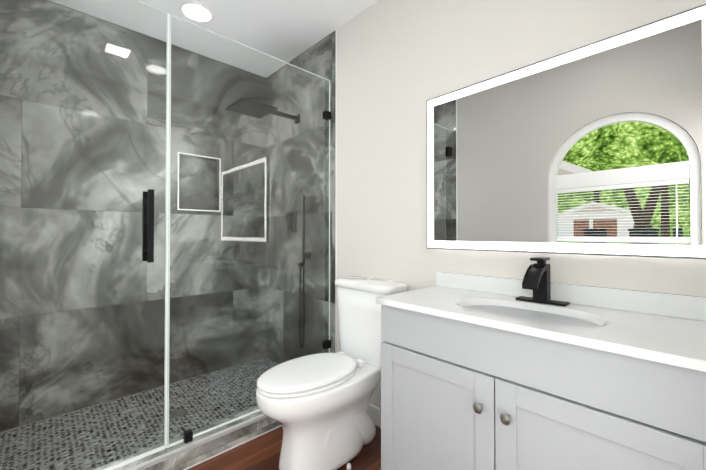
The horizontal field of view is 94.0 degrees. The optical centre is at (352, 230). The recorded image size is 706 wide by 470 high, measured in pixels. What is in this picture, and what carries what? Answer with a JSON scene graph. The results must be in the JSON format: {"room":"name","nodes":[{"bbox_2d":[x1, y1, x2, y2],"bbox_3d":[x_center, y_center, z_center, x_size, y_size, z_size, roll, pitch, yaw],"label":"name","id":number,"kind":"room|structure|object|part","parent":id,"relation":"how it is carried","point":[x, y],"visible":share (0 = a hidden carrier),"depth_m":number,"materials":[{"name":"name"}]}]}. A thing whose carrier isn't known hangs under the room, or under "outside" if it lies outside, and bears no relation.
{"room":"bathroom","nodes":[
{"label":"bathroom","id":0,"kind":"room"},
{"bbox_2d":[0,0,265,431],"bbox_3d":[-1.375,-0.115,2.312,1.830,2.580,0.090,1,-1,-43],"label":"wall","id":1,"kind":"structure","parent":0,"point":[37,110],"depth_m":2.10,"materials":[{"name":"tile"}]},
{"bbox_2d":[178,152,220,211],"bbox_3d":[-1.146,-0.354,2.465,0.306,0.416,0.004,1,-1,-43],"label":"trim","id":2,"kind":"structure","parent":1,"relation":"attached to","point":[178,180],"depth_m":2.40,"materials":[{"name":"white metal"}]},
{"bbox_2d":[219,160,220,210],"bbox_3d":[-1.038,-0.353,2.567,0.008,0.400,0.004,1,-1,-43],"label":"trim frame","id":3,"kind":"object","parent":1,"relation":"attached to","point":[220,187],"depth_m":2.57,"materials":[{"name":"white metal"}]},
{"bbox_2d":[0,358,277,469],"bbox_3d":[-1.065,1.126,1.970,1.630,0.090,0.813,1,-1,-43],"label":"floor","id":4,"kind":"structure","parent":0,"point":[190,402],"depth_m":1.84,"materials":[{"name":"tile"}]},
{"bbox_2d":[169,409,187,418],"bbox_3d":[-1.031,1.079,1.935,0.110,0.004,0.110,1,-1,-43],"label":"drain","id":5,"kind":"object","parent":4,"relation":"on","point":[180,416],"depth_m":1.93,"materials":[{"name":"silver metal"}]},
{"bbox_3d":[-1.031,1.077,1.935,0.084,0.001,0.084,1,-1,-43],"label":"shower floor drain grate","id":6,"kind":"part","parent":5,"relation":"part of","materials":[{"name":"silver metal"}]},
{"bbox_2d":[49,0,377,77],"bbox_3d":[-0.411,-1.376,1.303,1.830,0.080,2.920,1,-1,-43],"label":"ceiling","id":7,"kind":"structure","parent":0,"point":[287,31],"depth_m":2.11,"materials":[{"name":"white paint"}]},
{"bbox_2d":[179,1,213,22],"bbox_3d":[-0.951,-1.325,2.006,0.192,0.006,0.192,1,-1,-43],"label":"recessed light","id":8,"kind":"object","parent":7,"relation":"in","point":[196,12],"visible":1,"depth_m":2.00,"materials":[{"name":"white plastic"}]},
{"bbox_2d":[187,425,380,469],"bbox_3d":[-0.057,1.130,0.901,1.830,0.060,1.888,1,-1,-43],"label":"floor","id":9,"kind":"structure","parent":0,"point":[261,452],"depth_m":1.60,"materials":[{"name":"brown wood"}]},
{"bbox_2d":[256,276,407,469],"bbox_3d":[-0.103,0.684,1.596,0.745,0.844,0.416,1,-1,-43],"label":"toilet","id":10,"kind":"object","parent":9,"relation":"on","point":[316,406],"visible":0.98,"depth_m":1.50,"materials":[{"name":"white ceramic"}]},
{"bbox_3d":[-0.201,0.669,1.521,0.499,0.018,0.321,1,-1,-43],"label":"seat","id":11,"kind":"part","parent":10,"relation":"part of","materials":[{"name":"white ceramic"}]},
{"bbox_3d":[-0.201,0.646,1.521,0.503,0.026,0.325,1,-1,-43],"label":"lid","id":12,"kind":"part","parent":10,"relation":"part of","materials":[{"name":"white ceramic"}]},
{"bbox_3d":[0.090,0.291,1.782,0.214,0.042,0.416,1,-1,-43],"label":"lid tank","id":13,"kind":"part","parent":10,"relation":"part of","materials":[{"name":"white ceramic"}]},
{"bbox_3d":[0.092,0.503,1.782,0.203,0.382,0.396,1,-1,-43],"label":"tank","id":14,"kind":"part","parent":10,"relation":"part of","materials":[{"name":"white ceramic"}]},
{"bbox_2d":[376,271,705,469],"bbox_3d":[0.572,0.647,1.088,0.462,0.907,0.950,1,-1,-43],"label":"bathroom vanity","id":15,"kind":"object","parent":9,"relation":"on","point":[479,372],"visible":0.96,"depth_m":0.94,"materials":[{"name":"grey wood"}]},
{"bbox_3d":[0.270,0.713,1.132,0.013,0.438,0.327,1,-1,-43],"label":"door panel","id":16,"kind":"part","parent":15,"relation":"part of","materials":[{"name":"grey wood"}]},
{"bbox_3d":[0.268,0.465,1.132,0.020,0.058,0.327,1,-1,-43],"label":"door rail","id":17,"kind":"part","parent":15,"relation":"part of","materials":[{"name":"grey wood"}]},
{"bbox_3d":[0.376,0.529,0.981,0.029,0.030,0.030,1,-1,-43],"label":"knob","id":18,"kind":"part","parent":15,"relation":"part of","materials":[{"name":"silver metal"}]},
{"bbox_3d":[0.430,0.528,0.923,0.029,0.030,0.030,1,-1,-43],"label":"knob","id":19,"kind":"part","parent":15,"relation":"part of","materials":[{"name":"silver metal"}]},
{"bbox_2d":[516,257,569,306],"bbox_3d":[0.656,0.180,1.172,0.149,0.164,0.164,1,-1,-43],"label":"faucet","id":20,"kind":"object","parent":15,"relation":"on","point":[536,280],"visible":1,"depth_m":1.18,"materials":[{"name":"black metal"}]},
{"bbox_3d":[0.638,0.162,1.155,0.100,0.079,0.048,1,-1,-43],"label":"spout","id":21,"kind":"part","parent":20,"relation":"part of","materials":[{"name":"black metal"}]},
{"bbox_3d":[0.680,0.104,1.196,0.081,0.011,0.044,1,-1,-43],"label":"lever","id":22,"kind":"part","parent":20,"relation":"part of","materials":[{"name":"black metal"}]},
{"bbox_3d":[0.690,0.258,1.204,0.054,0.008,0.164,1,-1,-43],"label":"plate","id":23,"kind":"part","parent":20,"relation":"part of","materials":[{"name":"black metal"}]},
{"bbox_2d":[436,271,705,320],"bbox_3d":[0.733,0.230,1.244,0.020,0.068,0.950,1,-1,-43],"label":"backsplash","id":24,"kind":"structure","parent":15,"relation":"on","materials":[{"name":"white stone"}]},
{"bbox_3d":[0.588,0.710,0.795,0.013,0.438,0.359,1,-1,-43],"label":"door panel","id":25,"kind":"part","parent":15,"relation":"part of","materials":[{"name":"grey wood"}]},
{"bbox_3d":[0.585,0.462,0.796,0.020,0.058,0.359,1,-1,-43],"label":"door rail","id":26,"kind":"part","parent":15,"relation":"part of","materials":[{"name":"grey wood"}]},
{"bbox_2d":[266,30,335,363],"bbox_3d":[-0.429,-0.113,2.570,0.100,2.580,1.033,1,-1,-43],"label":"wall","id":27,"kind":"structure","parent":0,"point":[318,58],"depth_m":2.45,"materials":[{"name":"tile"}]},
{"bbox_2d":[94,406,280,469],"bbox_3d":[-0.745,1.089,1.631,1.630,0.157,0.120,1,-1,-43],"label":"sill","id":28,"kind":"structure","parent":27,"relation":"attached to","point":[190,457],"depth_m":1.60,"materials":[{"name":"stone"}]},
{"bbox_2d":[183,429,192,443],"bbox_3d":[-0.788,0.984,1.572,0.035,0.048,0.028,1,-1,-43],"label":"glass clamp","id":29,"kind":"object","parent":28,"relation":"on","point":[187,436],"visible":0.98,"depth_m":1.56,"materials":[{"name":"black metal"}]},
{"bbox_2d":[167,409,259,447],"bbox_3d":[-0.512,1.008,1.859,0.972,0.006,0.014,1,-1,-43],"label":"seal","id":30,"kind":"object","parent":28,"relation":"on","point":[218,426],"visible":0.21,"depth_m":1.68,"materials":[{"name":"white plastic"}]},
{"bbox_2d":[169,18,329,444],"bbox_3d":[-0.511,-0.003,1.870,0.975,2.015,0.010,1,-1,-43],"label":"glass wall","id":31,"kind":"structure","parent":30,"relation":"on","point":[243,350],"depth_m":1.79,"materials":[{"name":"clear glass"}]},
{"bbox_2d":[167,14,170,446],"bbox_3d":[-0.858,-0.006,1.535,0.008,2.015,0.001,1,-1,-43],"label":"seal","id":32,"kind":"object","parent":31,"relation":"attached to","point":[169,230],"visible":1,"depth_m":1.53,"materials":[{"name":"grey"}]},
{"bbox_2d":[133,0,329,80],"bbox_3d":[-0.747,-1.013,1.658,1.618,0.002,0.010,1,-1,-43],"label":"trim","id":33,"kind":"structure","parent":31,"relation":"attached to","point":[225,37],"depth_m":1.72,"materials":[{"name":"grey"}]},
{"bbox_2d":[324,110,330,119],"bbox_3d":[-0.167,-0.767,2.187,0.051,0.050,0.012,1,-1,-43],"label":"clamp","id":34,"kind":"object","parent":31,"relation":"attached to","point":[327,114],"visible":1,"depth_m":2.18,"materials":[{"name":"black metal"}]},
{"bbox_2d":[324,340,330,348],"bbox_3d":[-0.167,0.753,2.171,0.051,0.050,0.012,1,-1,-43],"label":"clamp","id":35,"kind":"object","parent":31,"relation":"attached to","point":[327,344],"visible":1,"depth_m":2.16,"materials":[{"name":"black metal"}]},
{"bbox_3d":[-0.157,0.001,2.204,0.003,2.015,0.010,1,-1,-43],"label":"shower glass partition edge","id":36,"kind":"part","parent":31,"relation":"part of","materials":[{"name":"clear glass"}]},
{"bbox_2d":[126,414,266,469],"bbox_3d":[-0.710,1.015,1.595,1.630,0.014,0.025,1,-1,-43],"label":"trim","id":37,"kind":"structure","parent":27,"relation":"attached to","point":[163,457],"depth_m":1.55,"materials":[{"name":"silver metal"}]},
{"bbox_2d":[183,425,281,469],"bbox_3d":[-0.703,1.104,1.586,1.630,0.006,0.004,1,-1,-43],"label":"trim","id":38,"kind":"structure","parent":27,"relation":"attached to","point":[231,448],"depth_m":1.66,"materials":[{"name":"white metal"}]},
{"bbox_2d":[226,97,310,348],"bbox_3d":[-0.586,-0.013,2.297,0.499,1.723,0.313,1,-1,-43],"label":"shower fixture","id":39,"kind":"object","parent":27,"relation":"attached to","point":[289,217],"depth_m":2.34,"materials":[{"name":"black metal"}]},
{"bbox_3d":[-0.556,-0.843,2.356,0.386,0.026,0.024,1,-1,-43],"label":"arm","id":40,"kind":"part","parent":39,"relation":"part of"},
{"bbox_2d":[337,0,705,408],"bbox_3d":[0.573,-0.124,1.507,0.100,2.580,1.887,1,-1,-43],"label":"wall","id":41,"kind":"structure","parent":0,"point":[400,63],"depth_m":1.67,"materials":[{"name":"white paint"}]},
{"bbox_2d":[335,29,336,352],"bbox_3d":[-0.110,-0.155,2.156,0.004,2.343,0.010,1,-1,-43],"label":"trim","id":42,"kind":"structure","parent":41,"relation":"attached to","point":[336,205],"depth_m":2.15,"materials":[{"name":"white metal"}]},
{"bbox_2d":[367,403,380,427],"bbox_3d":[0.150,1.060,1.860,0.014,0.100,0.757,1,-1,-43],"label":"baseboard","id":43,"kind":"structure","parent":41,"relation":"attached to","point":[374,412],"depth_m":1.87,"materials":[{"name":"white"}]},
{"bbox_2d":[426,4,705,259],"bbox_3d":[0.704,-0.276,1.267,0.038,0.724,0.964,1,-1,-43],"label":"led mirror","id":44,"kind":"object","parent":41,"relation":"attached to","point":[597,147],"visible":0.98,"depth_m":1.14,"materials":[{"name":"grey mirror"}]},
{"bbox_3d":[-1.305,-0.798,1.113,0.074,0.090,0.014,1,-1,-43],"label":"shower glass partition hinge","id":45,"kind":"object","parent":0,"visible":0},
{"bbox_2d":[0,0,166,469],"bbox_3d":[-1.103,-0.011,1.312,0.638,2.009,0.010,1,-1,-43],"label":"door","id":46,"kind":"structure","parent":45,"relation":"attached to","point":[80,233],"depth_m":1.32,"materials":[{"name":"clear glass"}]},
{"bbox_2d":[102,445,164,469],"bbox_3d":[-1.103,0.999,1.301,0.638,0.012,0.014,1,-1,-43],"label":"seal","id":47,"kind":"object","parent":46,"relation":"attached to","point":[128,461],"visible":1,"depth_m":1.44,"materials":[{"name":"white plastic"}]},
{"bbox_2d":[164,13,168,447],"bbox_3d":[-0.868,-0.006,1.532,0.007,2.015,0.020,1,-1,-43],"label":"seal","id":48,"kind":"object","parent":46,"relation":"attached to","point":[166,231],"visible":1,"depth_m":1.53,"materials":[{"name":"white"}]},
{"bbox_3d":[-0.942,0.091,1.501,0.016,0.016,0.045,1,-1,-43],"label":"glass wall","id":49,"kind":"structure","parent":0,"visible":0},
{"bbox_2d":[142,191,147,260],"bbox_3d":[-0.957,-0.019,1.518,0.022,0.320,0.022,1,-1,-43],"label":"door handle","id":50,"kind":"object","parent":49,"relation":"attached to","point":[144,216],"depth_m":1.51,"materials":[{"name":"black metal"}]},
{"bbox_3d":[-0.904,0.091,1.461,0.016,0.016,0.045,1,-1,-43],"label":"glass wall","id":51,"kind":"structure","parent":0,"visible":0},
{"bbox_2d":[147,189,153,262],"bbox_3d":[-0.889,-0.019,1.445,0.022,0.320,0.022,1,-1,-43],"label":"door handle","id":52,"kind":"object","parent":51,"relation":"attached to","point":[150,231],"visible":1,"depth_m":1.44,"materials":[{"name":"black metal"}]}
]}

